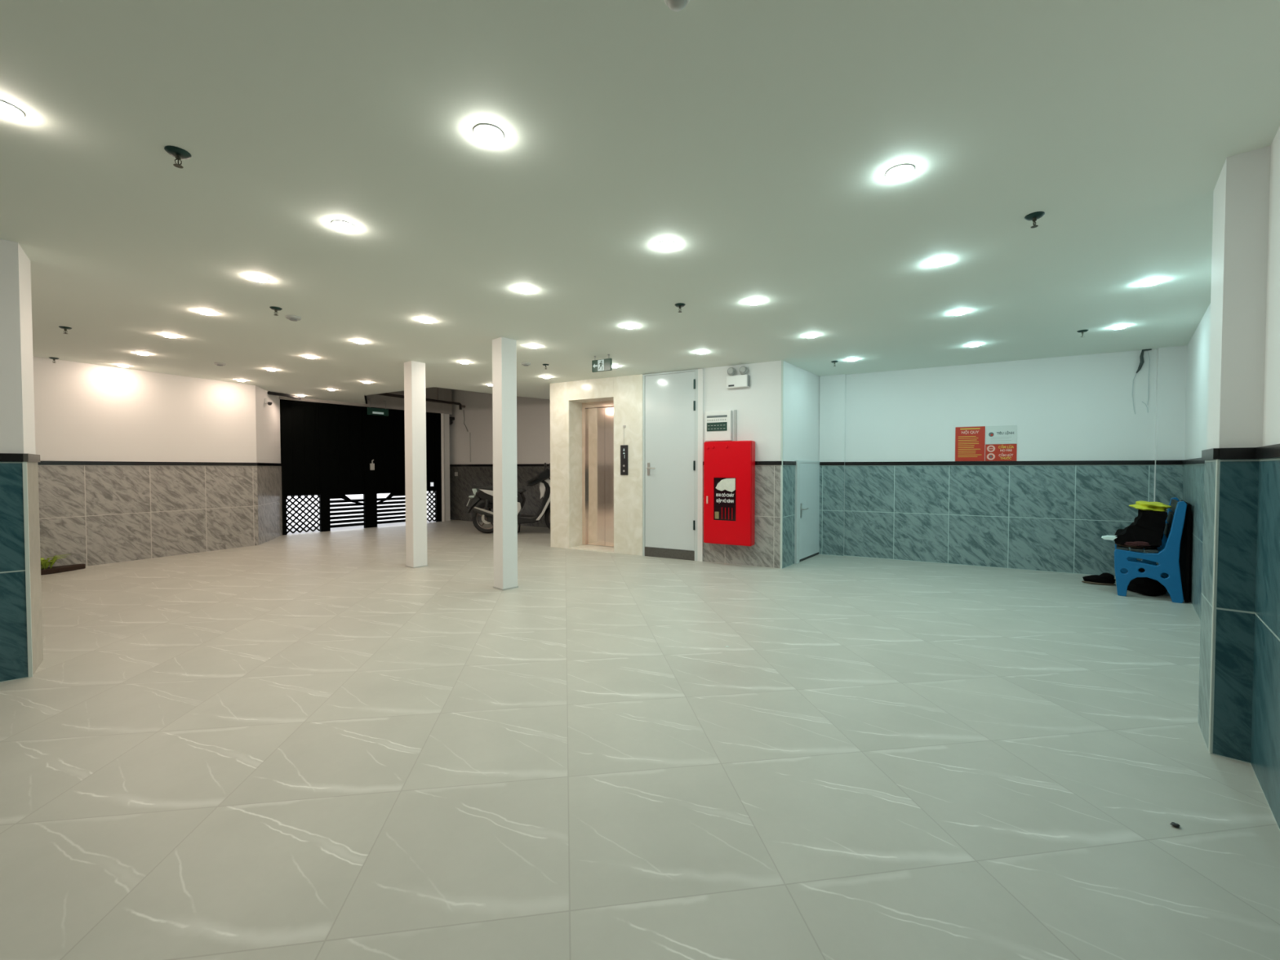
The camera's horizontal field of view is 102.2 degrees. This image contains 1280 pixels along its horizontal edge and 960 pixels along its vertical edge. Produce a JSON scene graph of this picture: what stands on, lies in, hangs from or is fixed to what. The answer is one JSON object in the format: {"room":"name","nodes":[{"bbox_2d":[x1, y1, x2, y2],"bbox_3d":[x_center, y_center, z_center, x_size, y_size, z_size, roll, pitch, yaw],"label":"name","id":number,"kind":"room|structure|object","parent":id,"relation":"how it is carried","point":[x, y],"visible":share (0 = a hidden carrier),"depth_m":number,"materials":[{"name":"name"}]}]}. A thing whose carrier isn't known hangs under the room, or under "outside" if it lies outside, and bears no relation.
{"room":"parking garage","nodes":[
{"label":"parking garage","id":0,"kind":"room"},
{"bbox_2d":[0,239,43,682],"bbox_3d":[-4.911,-0.085,1.734,3.770,2.430,0.360,-1,2,-42],"label":"pillar","id":1,"kind":"structure","parent":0,"point":[21,647],"depth_m":2.85,"materials":[{"name":"white paint"}]},
{"bbox_2d":[32,356,257,568],"bbox_3d":[-6.949,-0.173,5.492,0.170,2.430,5.156,1,1,25],"label":"wall","id":2,"kind":"structure","parent":0,"point":[134,464],"depth_m":6.57,"materials":[{"name":"white paint"}]},
{"bbox_2d":[255,386,282,545],"bbox_3d":[-6.100,-0.241,8.440,0.170,2.430,1.440,-1,1,-21],"label":"wall","id":3,"kind":"structure","parent":0,"point":[269,465],"depth_m":8.30,"materials":[{"name":"white paint"}]},
{"bbox_2d":[265,398,271,405],"bbox_3d":[-5.922,-1.247,8.249,0.082,0.110,0.080,-1,1,-21],"label":"security camera","id":4,"kind":"object","parent":3,"relation":"attached to","point":[267,400],"visible":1,"depth_m":8.22,"materials":[{"name":"white plastic"}]},
{"bbox_2d":[286,519,434,534],"bbox_3d":[-5.715,0.989,10.501,1.148,0.115,3.280,1,2,40],"label":"ground","id":5,"kind":"structure","parent":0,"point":[300,529],"depth_m":10.16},
{"bbox_2d":[279,386,452,414],"bbox_3d":[-5.335,-1.745,10.113,0.180,0.640,3.509,1,2,39],"label":"lintel","id":6,"kind":"object","parent":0,"point":[444,394],"visible":0.21,"depth_m":10.51,"materials":[{"name":"grey concrete"}]},
{"bbox_2d":[280,399,441,535],"bbox_3d":[-5.286,-0.245,10.141,0.095,2.360,3.020,1,2,39],"label":"gate","id":7,"kind":"object","parent":6,"relation":"attached to","point":[328,451],"visible":0.87,"depth_m":9.79,"materials":[{"name":"black metal"}]},
{"bbox_2d":[367,399,388,416],"bbox_3d":[-5.145,-1.418,10.115,0.103,0.306,0.400,1,2,39],"label":"exit sign","id":8,"kind":"object","parent":6,"relation":"attached to","point":[376,411],"visible":1,"depth_m":10.07,"materials":[{"name":"teal plastic"}]},
{"bbox_2d":[432,413,444,521],"bbox_3d":[-4.478,-0.601,11.659,0.379,3.000,0.816,-1,2,-40],"label":"wall","id":9,"kind":"structure","parent":0,"point":[442,442],"depth_m":11.30,"materials":[{"name":"white paint"}]},
{"bbox_2d":[429,413,449,520],"bbox_3d":[-4.494,-0.599,11.556,0.580,3.000,0.170,1,2,39],"label":"door frame","id":10,"kind":"structure","parent":9,"relation":"attached to","point":[446,431],"depth_m":11.40,"materials":[{"name":"white paint"}]},
{"bbox_2d":[448,389,550,527],"bbox_3d":[-2.462,-0.576,10.605,4.403,3.000,0.171,1,2,33],"label":"wall","id":11,"kind":"structure","parent":0,"point":[533,415],"depth_m":11.07,"materials":[{"name":"white paint"}]},
{"bbox_2d":[448,417,454,425],"bbox_3d":[-4.271,-1.318,11.556,0.195,0.181,0.206,1,2,33],"label":"security camera","id":12,"kind":"object","parent":11,"relation":"attached to","point":[451,419],"visible":0.63,"depth_m":11.51,"materials":[{"name":"black plastic"}]},
{"bbox_2d":[462,409,471,462],"bbox_3d":[-3.805,-0.969,11.368,0.223,1.151,0.026,1,2,33],"label":"loose cable","id":13,"kind":"object","parent":11,"relation":"attached to","point":[463,410],"visible":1,"depth_m":11.35,"materials":[{"name":"grey plastic"}]},
{"bbox_2d":[0,519,1279,959],"bbox_3d":[-1.000,1.137,4.027,16.000,0.120,16.000,0,1,0],"label":"floor","id":14,"kind":"structure","parent":0,"point":[323,745],"depth_m":2.00,"materials":[{"name":"tile"}]},
{"bbox_2d":[40,554,85,575],"bbox_3d":[-6.555,0.938,5.765,0.489,0.197,0.325,-1,2,-44],"label":"planter","id":15,"kind":"object","parent":14,"relation":"on","point":[44,562],"visible":0.61,"depth_m":5.77,"materials":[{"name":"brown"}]},
{"bbox_2d":[404,360,427,568],"bbox_3d":[-2.660,-0.180,6.128,0.183,2.415,0.183,1,2,38],"label":"square column","id":16,"kind":"structure","parent":14,"relation":"on","point":[415,397],"depth_m":6.07,"materials":[{"name":"white paint"}]},
{"bbox_2d":[492,337,518,590],"bbox_3d":[-1.315,-0.154,5.033,0.176,2.415,0.176,1,2,43],"label":"square column","id":17,"kind":"structure","parent":14,"relation":"on","point":[504,349],"depth_m":4.97,"materials":[{"name":"white paint"}]},
{"bbox_2d":[466,462,550,533],"bbox_3d":[-2.128,0.324,9.251,1.925,1.268,0.781,0,1,-2],"label":"motor scooter","id":18,"kind":"object","parent":14,"relation":"on","point":[482,497],"visible":0.56,"depth_m":9.11,"materials":[{"name":"black plastic"}]},
{"bbox_2d":[471,488,479,495],"bbox_3d":[-2.929,0.209,9.220,0.095,0.124,0.160,0,1,-2],"label":"tail light","id":19,"kind":"object","parent":18,"relation":"on","point":[476,491],"depth_m":9.14,"materials":[{"name":"grey plastic"}]},
{"bbox_2d":[550,373,643,555],"bbox_3d":[-0.521,-0.208,7.453,1.555,2.410,0.549,1,2,29],"label":"elevator","id":20,"kind":"object","parent":14,"relation":"on","point":[596,424],"visible":0.94,"depth_m":7.50,"materials":[{"name":"beige stone"}]},
{"bbox_2d":[1081,572,1115,585],"bbox_3d":[4.620,0.989,5.205,0.263,0.124,0.104,1,2,31],"label":"shoe","id":21,"kind":"object","parent":14,"relation":"on","point":[1104,579],"visible":1,"depth_m":5.17,"materials":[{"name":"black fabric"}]},
{"bbox_2d":[1127,568,1167,595],"bbox_3d":[4.793,0.954,4.904,0.342,0.204,0.539,1,2,43],"label":"backpack","id":22,"kind":"object","parent":14,"relation":"on","point":[1147,586],"visible":0.54,"depth_m":4.73,"materials":[{"name":"black fabric"}]},
{"bbox_2d":[1114,497,1186,603],"bbox_3d":[4.816,0.615,4.907,0.454,0.884,0.850,1,2,43],"label":"plastic chair","id":23,"kind":"object","parent":14,"relation":"on","point":[1126,566],"visible":0.9,"depth_m":4.58,"materials":[{"name":"blue plastic"}]},
{"bbox_2d":[1114,542,1159,548],"bbox_3d":[4.690,0.604,4.876,0.310,0.029,0.477,1,2,43],"label":"cloth","id":24,"kind":"object","parent":23,"relation":"on","point":[1120,544],"visible":0.44,"depth_m":4.71,"materials":[{"name":"brown fabric"}]},
{"bbox_2d":[1124,541,1151,546],"bbox_3d":[4.498,0.574,4.672,0.175,0.040,0.068,1,2,43],"label":"cloth","id":25,"kind":"object","parent":24,"relation":"on","point":[1136,543],"visible":1,"depth_m":4.65,"materials":[{"name":"red fabric"}]},
{"bbox_2d":[1114,509,1167,546],"bbox_3d":[4.721,0.426,4.886,0.357,0.325,0.562,1,2,43],"label":"clothes","id":26,"kind":"object","parent":24,"relation":"on","point":[1148,526],"visible":0.85,"depth_m":4.66,"materials":[{"name":"black fabric"}]},
{"bbox_2d":[1101,535,1116,540],"bbox_3d":[4.430,0.544,4.875,0.110,0.032,0.160,1,2,43],"label":"paper sheet","id":27,"kind":"object","parent":26,"relation":"on","point":[1104,537],"visible":0.9,"depth_m":4.83,"materials":[{"name":"white paper"}]},
{"bbox_2d":[1128,500,1171,511],"bbox_3d":[4.749,0.240,4.812,0.284,0.077,0.385,1,2,43],"label":"bag","id":28,"kind":"object","parent":26,"relation":"on","point":[1143,505],"visible":0.99,"depth_m":4.72,"materials":[{"name":"yellow plastic"}]},
{"bbox_2d":[1169,822,1179,827],"bbox_3d":[1.747,1.125,1.686,0.029,0.012,0.017,0,1,0],"label":"pebble","id":29,"kind":"object","parent":14,"relation":"on","point":[1177,825],"visible":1,"depth_m":1.68,"materials":[{"name":"black stone"}]},
{"bbox_2d":[1178,500,1191,602],"bbox_3d":[4.977,0.630,4.723,0.026,0.860,0.700,1,2,43],"label":"leaning board","id":30,"kind":"object","parent":14,"relation":"on","point":[1184,549],"visible":0.71,"depth_m":4.48,"materials":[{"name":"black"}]},
{"bbox_2d":[1198,145,1271,764],"bbox_3d":[2.535,-0.095,2.149,0.240,2.430,0.376,1,2,42],"label":"wall pier","id":31,"kind":"object","parent":14,"relation":"on","point":[1241,194],"visible":0.67,"depth_m":2.06,"materials":[{"name":"white paint"}]},
{"bbox_2d":[0,0,1279,404],"bbox_3d":[-1.000,-1.689,4.462,16.000,0.690,17.000,0,1,0],"label":"ceiling","id":32,"kind":"structure","parent":0,"point":[759,139],"depth_m":2.22,"materials":[{"name":"paint"}]},
{"bbox_2d":[0,99,24,119],"bbox_3d":[-2.197,-1.272,1.774,0.110,0.018,0.110,0,1,0],"label":"recessed light","id":33,"kind":"object","parent":32,"relation":"in","point":[7,110],"visible":1,"depth_m":1.78,"materials":[{"name":"white plastic"}]},
{"bbox_2d":[48,356,59,363],"bbox_3d":[-6.600,-1.348,5.820,0.080,0.056,0.080,-1,1,-23],"label":"sprinkler","id":34,"kind":"object","parent":32,"relation":"attached to","point":[53,358],"visible":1,"depth_m":5.81,"materials":[{"name":"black metal"}]},
{"bbox_2d":[58,325,71,333],"bbox_3d":[-5.067,-1.318,4.557,0.080,0.056,0.080,-1,1,-23],"label":"sprinkler","id":35,"kind":"object","parent":32,"relation":"attached to","point":[65,328],"visible":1,"depth_m":4.55,"materials":[{"name":"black metal"}]},
{"bbox_2d":[117,364,129,367],"bbox_3d":[-6.240,-1.376,6.240,0.110,0.018,0.110,0,1,0],"label":"recessed light","id":36,"kind":"object","parent":32,"relation":"in","point":[118,365],"visible":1,"depth_m":6.22,"materials":[{"name":"white plastic"}]},
{"bbox_2d":[135,351,149,355],"bbox_3d":[-5.380,-1.361,5.589,0.110,0.018,0.110,0,1,0],"label":"recessed light","id":37,"kind":"object","parent":32,"relation":"in","point":[137,353],"visible":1,"depth_m":5.56,"materials":[{"name":"white plastic"}]},
{"bbox_2d":[136,352,148,355],"bbox_3d":[-5.380,-1.360,5.589,0.093,0.016,0.093,0,1,0],"label":"diffuser","id":38,"kind":"object","parent":37,"relation":"attached to","point":[140,353],"depth_m":5.57,"materials":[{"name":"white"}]},
{"bbox_2d":[162,333,177,337],"bbox_3d":[-4.394,-1.343,4.831,0.110,0.018,0.110,0,1,0],"label":"recessed light","id":39,"kind":"object","parent":32,"relation":"in","point":[169,335],"visible":1,"depth_m":4.81,"materials":[{"name":"white plastic"}]},
{"bbox_2d":[163,334,176,337],"bbox_3d":[-4.394,-1.343,4.831,0.093,0.016,0.093,0,1,0],"label":"diffuser","id":40,"kind":"object","parent":39,"relation":"attached to","point":[166,335],"depth_m":4.81,"materials":[{"name":"white plastic"}]},
{"bbox_2d":[164,145,191,168],"bbox_3d":[-1.813,-1.260,2.028,0.080,0.056,0.080,-1,1,-23],"label":"sprinkler","id":41,"kind":"object","parent":32,"relation":"attached to","point":[179,153],"visible":1,"depth_m":2.02,"materials":[{"name":"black metal"}]},
{"bbox_2d":[196,310,214,315],"bbox_3d":[-3.451,-1.327,4.108,0.110,0.018,0.110,0,1,0],"label":"recessed light","id":42,"kind":"object","parent":32,"relation":"in","point":[202,312],"visible":1,"depth_m":4.08,"materials":[{"name":"white plastic"}]},
{"bbox_2d":[213,362,226,366],"bbox_3d":[-4.977,-1.367,6.123,0.110,0.030,0.110,0,1,0],"label":"smoke detector","id":43,"kind":"object","parent":32,"relation":"attached to","point":[220,364],"visible":1,"depth_m":6.10,"materials":[{"name":"grey plastic"}]},
{"bbox_2d":[248,275,269,282],"bbox_3d":[-2.489,-1.310,3.373,0.110,0.018,0.110,0,1,0],"label":"recessed light","id":44,"kind":"object","parent":32,"relation":"in","point":[255,277],"visible":1,"depth_m":3.35,"materials":[{"name":"white plastic"}]},
{"bbox_2d":[266,368,276,371],"bbox_3d":[-4.634,-1.382,6.496,0.110,0.018,0.110,0,1,0],"label":"recessed light","id":45,"kind":"object","parent":32,"relation":"in","point":[268,369],"visible":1,"depth_m":6.47,"materials":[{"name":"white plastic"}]},
{"bbox_2d":[269,306,282,315],"bbox_3d":[-2.822,-1.306,4.006,0.080,0.056,0.080,-1,1,-23],"label":"sprinkler","id":46,"kind":"object","parent":32,"relation":"attached to","point":[276,309],"visible":1,"depth_m":3.99,"materials":[{"name":"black metal"}]},
{"bbox_2d":[267,391,301,399],"bbox_3d":[-5.924,-1.410,8.583,0.103,0.060,0.687,0,1,14],"label":"conduit","id":47,"kind":"object","parent":32,"relation":"attached to","point":[269,393],"visible":0.84,"depth_m":8.55,"materials":[{"name":"black plastic"}]},
{"bbox_2d":[284,315,301,321],"bbox_3d":[-2.845,-1.324,4.240,0.110,0.030,0.110,0,1,0],"label":"smoke detector","id":48,"kind":"object","parent":32,"relation":"attached to","point":[292,317],"visible":1,"depth_m":4.21,"materials":[{"name":"grey plastic"}]},
{"bbox_2d":[304,355,315,358],"bbox_3d":[-3.676,-1.365,5.756,0.110,0.018,0.110,0,1,0],"label":"recessed light","id":49,"kind":"object","parent":32,"relation":"in","point":[306,357],"visible":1,"depth_m":5.73,"materials":[{"name":"white plastic"}]},
{"bbox_2d":[330,220,355,231],"bbox_3d":[-1.516,-1.293,2.641,0.110,0.018,0.110,0,1,0],"label":"recessed light","id":50,"kind":"object","parent":32,"relation":"in","point":[341,225],"visible":1,"depth_m":2.62,"materials":[{"name":"white plastic"}]},
{"bbox_2d":[333,222,353,231],"bbox_3d":[-1.516,-1.292,2.641,0.093,0.016,0.093,0,1,0],"label":"diffuser","id":51,"kind":"object","parent":50,"relation":"attached to","point":[342,226],"depth_m":2.62,"materials":[{"name":"white plastic"}]},
{"bbox_2d":[353,339,365,343],"bbox_3d":[-2.742,-1.349,5.059,0.110,0.018,0.110,0,1,0],"label":"recessed light","id":52,"kind":"object","parent":32,"relation":"in","point":[357,341],"visible":1,"depth_m":5.03,"materials":[{"name":"white plastic"}]},
{"bbox_2d":[354,340,364,343],"bbox_3d":[-2.742,-1.348,5.059,0.093,0.016,0.093,0,1,0],"label":"diffuser","id":53,"kind":"object","parent":52,"relation":"attached to","point":[356,341],"depth_m":5.03,"materials":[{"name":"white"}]},
{"bbox_2d":[375,387,465,409],"bbox_3d":[-4.626,-1.798,10.478,0.057,0.551,2.672,1,2,39],"label":"pipe","id":54,"kind":"object","parent":32,"relation":"hanging from","point":[460,406],"visible":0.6,"depth_m":10.87,"materials":[{"name":"grey metal"}]},
{"bbox_2d":[417,318,432,323],"bbox_3d":[-1.799,-1.332,4.330,0.110,0.018,0.110,0,1,0],"label":"recessed light","id":55,"kind":"object","parent":32,"relation":"in","point":[422,320],"visible":1,"depth_m":4.31,"materials":[{"name":"white plastic"}]},
{"bbox_2d":[419,319,431,323],"bbox_3d":[-1.799,-1.331,4.330,0.093,0.016,0.093,0,1,0],"label":"diffuser","id":56,"kind":"object","parent":55,"relation":"attached to","point":[426,321],"depth_m":4.31,"materials":[{"name":"white plastic"}]},
{"bbox_2d":[459,360,469,364],"bbox_3d":[-2.052,-1.372,6.046,0.110,0.018,0.110,0,1,0],"label":"recessed light","id":57,"kind":"object","parent":32,"relation":"in","point":[460,362],"visible":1,"depth_m":6.02,"materials":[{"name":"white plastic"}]},
{"bbox_2d":[473,123,503,143],"bbox_3d":[-0.561,-1.276,1.915,0.110,0.018,0.110,0,1,0],"label":"recessed light","id":58,"kind":"object","parent":32,"relation":"in","point":[486,133],"visible":1,"depth_m":1.90,"materials":[{"name":"white plastic"}]},
{"bbox_2d":[516,286,533,293],"bbox_3d":[-0.801,-1.315,3.587,0.110,0.018,0.110,0,1,0],"label":"recessed light","id":59,"kind":"object","parent":32,"relation":"in","point":[521,289],"visible":1,"depth_m":3.56,"materials":[{"name":"white plastic"}]},
{"bbox_2d":[521,362,530,365],"bbox_3d":[-1.350,-1.367,6.120,0.110,0.030,0.110,0,1,0],"label":"smoke detector","id":60,"kind":"object","parent":32,"relation":"attached to","point":[522,363],"visible":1,"depth_m":6.09,"materials":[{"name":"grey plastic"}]},
{"bbox_2d":[528,344,538,348],"bbox_3d":[-1.084,-1.353,5.253,0.110,0.018,0.110,0,1,0],"label":"recessed light","id":61,"kind":"object","parent":32,"relation":"in","point":[533,346],"visible":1,"depth_m":5.22,"materials":[{"name":"white plastic"}]},
{"bbox_2d":[528,345,537,348],"bbox_3d":[-1.084,-1.352,5.253,0.093,0.016,0.093,0,1,0],"label":"diffuser","id":62,"kind":"object","parent":61,"relation":"attached to","point":[530,346],"depth_m":5.23,"materials":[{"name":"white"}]},
{"bbox_2d":[591,354,612,372],"bbox_3d":[-0.421,-1.285,5.691,0.250,0.175,0.026,1,2,29],"label":"exit sign","id":63,"kind":"object","parent":32,"relation":"hanging from","point":[601,365],"visible":1,"depth_m":5.67,"materials":[{"name":"teal"}]},
{"bbox_2d":[623,324,635,328],"bbox_3d":[-0.087,-1.336,4.513,0.110,0.018,0.110,0,1,0],"label":"recessed light","id":64,"kind":"object","parent":32,"relation":"in","point":[628,326],"visible":1,"depth_m":4.49,"materials":[{"name":"white plastic"}]},
{"bbox_2d":[657,240,676,250],"bbox_3d":[0.148,-1.298,2.870,0.110,0.018,0.110,0,1,0],"label":"recessed light","id":65,"kind":"object","parent":32,"relation":"in","point":[667,245],"visible":1,"depth_m":2.85,"materials":[{"name":"white plastic"}]},
{"bbox_2d":[663,0,689,11],"bbox_3d":[0.097,-1.252,1.346,0.072,0.040,0.072,0,1,0],"label":"dome camera","id":66,"kind":"object","parent":32,"relation":"attached to","point":[674,5],"visible":1,"depth_m":1.34,"materials":[{"name":"white plastic"}]},
{"bbox_2d":[675,302,684,312],"bbox_3d":[0.304,-1.304,3.924,0.080,0.056,0.080,-1,1,-23],"label":"sprinkler","id":67,"kind":"object","parent":32,"relation":"attached to","point":[679,305],"visible":1,"depth_m":3.91,"materials":[{"name":"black metal"}]},
{"bbox_2d":[696,351,706,354],"bbox_3d":[0.656,-1.360,5.525,0.110,0.018,0.110,0,1,0],"label":"recessed light","id":68,"kind":"object","parent":32,"relation":"in","point":[697,352],"visible":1,"depth_m":5.50,"materials":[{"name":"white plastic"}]},
{"bbox_2d":[746,298,762,305],"bbox_3d":[0.853,-1.321,3.845,0.110,0.018,0.110,0,1,0],"label":"recessed light","id":69,"kind":"object","parent":32,"relation":"in","point":[755,301],"visible":1,"depth_m":3.82,"materials":[{"name":"white plastic"}]},
{"bbox_2d":[748,299,760,305],"bbox_3d":[0.853,-1.320,3.845,0.093,0.016,0.093,0,1,0],"label":"diffuser","id":70,"kind":"object","parent":69,"relation":"attached to","point":[753,302],"depth_m":3.82,"materials":[{"name":"white plastic"}]},
{"bbox_2d":[804,333,817,337],"bbox_3d":[1.602,-1.343,4.831,0.110,0.018,0.110,0,1,0],"label":"recessed light","id":71,"kind":"object","parent":32,"relation":"in","point":[810,335],"visible":1,"depth_m":4.81,"materials":[{"name":"white plastic"}]},
{"bbox_2d":[806,334,816,337],"bbox_3d":[1.602,-1.343,4.831,0.093,0.016,0.093,0,1,0],"label":"diffuser","id":72,"kind":"object","parent":71,"relation":"attached to","point":[807,335],"depth_m":4.81,"materials":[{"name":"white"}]},
{"bbox_2d":[847,358,857,361],"bbox_3d":[2.420,-1.368,5.898,0.110,0.018,0.110,0,1,0],"label":"recessed light","id":73,"kind":"object","parent":32,"relation":"in","point":[849,359],"visible":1,"depth_m":5.87,"materials":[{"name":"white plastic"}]},
{"bbox_2d":[885,164,915,180],"bbox_3d":[1.087,-1.282,2.161,0.110,0.018,0.110,0,1,0],"label":"recessed light","id":74,"kind":"object","parent":32,"relation":"in","point":[900,171],"visible":1,"depth_m":2.14,"materials":[{"name":"white plastic"}]},
{"bbox_2d":[928,258,949,266],"bbox_3d":[1.798,-1.304,3.112,0.110,0.018,0.110,0,1,0],"label":"recessed light","id":75,"kind":"object","parent":32,"relation":"in","point":[939,262],"visible":1,"depth_m":3.09,"materials":[{"name":"white plastic"}]},
{"bbox_2d":[951,310,968,315],"bbox_3d":[2.544,-1.327,4.108,0.110,0.018,0.110,0,1,0],"label":"recessed light","id":76,"kind":"object","parent":32,"relation":"in","point":[958,312],"visible":1,"depth_m":4.08,"materials":[{"name":"white plastic"}]},
{"bbox_2d":[953,311,966,315],"bbox_3d":[2.544,-1.326,4.108,0.093,0.016,0.093,0,1,0],"label":"diffuser","id":77,"kind":"object","parent":76,"relation":"attached to","point":[956,313],"depth_m":4.09,"materials":[{"name":"white plastic"}]},
{"bbox_2d":[967,343,980,346],"bbox_3d":[3.359,-1.352,5.196,0.110,0.018,0.110,0,1,0],"label":"recessed light","id":78,"kind":"object","parent":32,"relation":"in","point":[971,344],"visible":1,"depth_m":5.17,"materials":[{"name":"white plastic"}]},
{"bbox_2d":[1024,211,1044,228],"bbox_3d":[1.937,-1.272,2.537,0.080,0.056,0.080,-1,1,-23],"label":"sprinkler","id":79,"kind":"object","parent":32,"relation":"attached to","point":[1033,216],"visible":1,"depth_m":2.53,"materials":[{"name":"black metal"}]},
{"bbox_2d":[1076,329,1088,337],"bbox_3d":[3.998,-1.321,4.667,0.080,0.056,0.080,-1,1,-23],"label":"sprinkler","id":80,"kind":"object","parent":32,"relation":"attached to","point":[1082,331],"visible":1,"depth_m":4.66,"materials":[{"name":"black metal"}]},
{"bbox_2d":[1111,324,1127,329],"bbox_3d":[4.207,-1.337,4.534,0.110,0.018,0.110,0,1,0],"label":"recessed light","id":81,"kind":"object","parent":32,"relation":"in","point":[1121,326],"visible":1,"depth_m":4.51,"materials":[{"name":"white plastic"}]},
{"bbox_2d":[1139,279,1162,286],"bbox_3d":[3.405,-1.311,3.446,0.110,0.018,0.110,0,1,0],"label":"recessed light","id":82,"kind":"object","parent":32,"relation":"in","point":[1149,282],"visible":1,"depth_m":3.42,"materials":[{"name":"white plastic"}]},
{"bbox_2d":[647,360,783,568],"bbox_3d":[0.883,-0.196,6.480,1.835,2.430,0.170,1,2,29],"label":"wall","id":83,"kind":"structure","parent":0,"point":[759,406],"depth_m":6.10,"materials":[{"name":"white paint"}]},
{"bbox_2d":[642,368,703,561],"bbox_3d":[0.402,-0.187,6.633,0.856,2.405,0.075,1,2,29],"label":"door","id":84,"kind":"structure","parent":83,"relation":"in","point":[673,404],"depth_m":6.65,"materials":[{"name":"white paint"}]},
{"bbox_2d":[705,410,732,441],"bbox_3d":[0.959,-0.659,6.313,0.330,0.365,0.064,1,2,29],"label":"panel","id":85,"kind":"object","parent":83,"relation":"attached to","point":[718,424],"visible":1,"depth_m":6.28,"materials":[{"name":"white plastic"}]},
{"bbox_2d":[703,440,755,546],"bbox_3d":[1.064,0.154,6.193,0.590,1.235,0.189,1,2,29],"label":"cabinet","id":86,"kind":"object","parent":83,"relation":"attached to","point":[729,466],"visible":1,"depth_m":6.12,"materials":[{"name":"red metal"}]},
{"bbox_2d":[733,409,737,440],"bbox_3d":[1.151,-0.657,6.232,0.025,0.375,0.022,1,2,29],"label":"duct","id":87,"kind":"object","parent":83,"relation":"attached to","point":[735,411],"visible":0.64,"depth_m":6.22,"materials":[{"name":"grey plastic"}]},
{"bbox_2d":[726,366,749,388],"bbox_3d":[1.167,-1.228,6.173,0.269,0.249,0.085,1,2,29],"label":"emergency light","id":88,"kind":"object","parent":83,"relation":"attached to","point":[742,380],"visible":1,"depth_m":6.15,"materials":[{"name":"white plastic"}]},
{"bbox_2d":[782,360,819,568],"bbox_3d":[1.994,-0.197,6.552,0.170,2.430,1.339,1,2,37],"label":"wall","id":89,"kind":"structure","parent":0,"point":[801,423],"depth_m":6.28,"materials":[{"name":"white paint"}]},
{"bbox_2d":[794,460,820,564],"bbox_3d":[2.187,0.383,6.650,0.076,1.265,0.906,1,2,37],"label":"door","id":90,"kind":"structure","parent":89,"relation":"in","point":[806,536],"depth_m":6.61,"materials":[{"name":"white paint"}]},
{"bbox_2d":[818,345,1186,576],"bbox_3d":[4.098,-0.188,6.171,3.734,2.430,0.216,1,2,29],"label":"wall","id":91,"kind":"structure","parent":0,"point":[892,485],"depth_m":6.02,"materials":[{"name":"white paint"}]},
{"bbox_2d":[955,426,985,461],"bbox_3d":[3.954,-0.432,6.193,0.300,0.412,0.008,1,2,29],"label":"notice","id":92,"kind":"object","parent":91,"relation":"on","point":[970,442],"visible":1,"depth_m":6.19,"materials":[{"name":"red"}]},
{"bbox_2d":[985,444,1017,461],"bbox_3d":[4.222,-0.321,6.046,0.302,0.196,0.007,1,2,29],"label":"notice","id":93,"kind":"object","parent":91,"relation":"attached to","point":[993,452],"visible":1,"depth_m":6.04,"materials":[{"name":"red"}]},
{"bbox_2d":[985,425,1017,444],"bbox_3d":[4.222,-0.528,6.041,0.302,0.212,0.008,1,2,29],"label":"notice","id":94,"kind":"object","parent":91,"relation":"attached to","point":[1002,434],"visible":1,"depth_m":6.04,"materials":[{"name":"white"}]},
{"bbox_2d":[1132,348,1151,413],"bbox_3d":[5.265,-1.032,5.423,0.138,0.674,0.041,1,2,29],"label":"cable bundle","id":95,"kind":"object","parent":91,"relation":"attached to","point":[1141,357],"visible":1,"depth_m":5.41,"materials":[{"name":"grey"}]},
{"bbox_2d":[1182,303,1210,620],"bbox_3d":[4.076,-0.128,3.588,0.171,2.430,4.546,1,2,43],"label":"wall","id":96,"kind":"structure","parent":0,"point":[1198,347],"depth_m":4.36,"materials":[{"name":"white paint"}]},
{"bbox_2d":[1250,126,1279,830],"bbox_3d":[0.313,-0.037,-0.350,0.170,2.430,6.355,1,2,43],"label":"wall","id":97,"kind":"structure","parent":0,"point":[1265,721],"depth_m":1.88,"materials":[{"name":"white paint"}]},
{"label":"outside","id":98,"kind":"structure","parent":0,"visible":0},
{"bbox_2d":[286,491,450,528],"bbox_3d":[-10.000,0.464,37.521,60.000,0.070,65.000,0,1,0],"label":"floor","id":99,"kind":"structure","parent":98,"point":[384,495],"depth_m":16.40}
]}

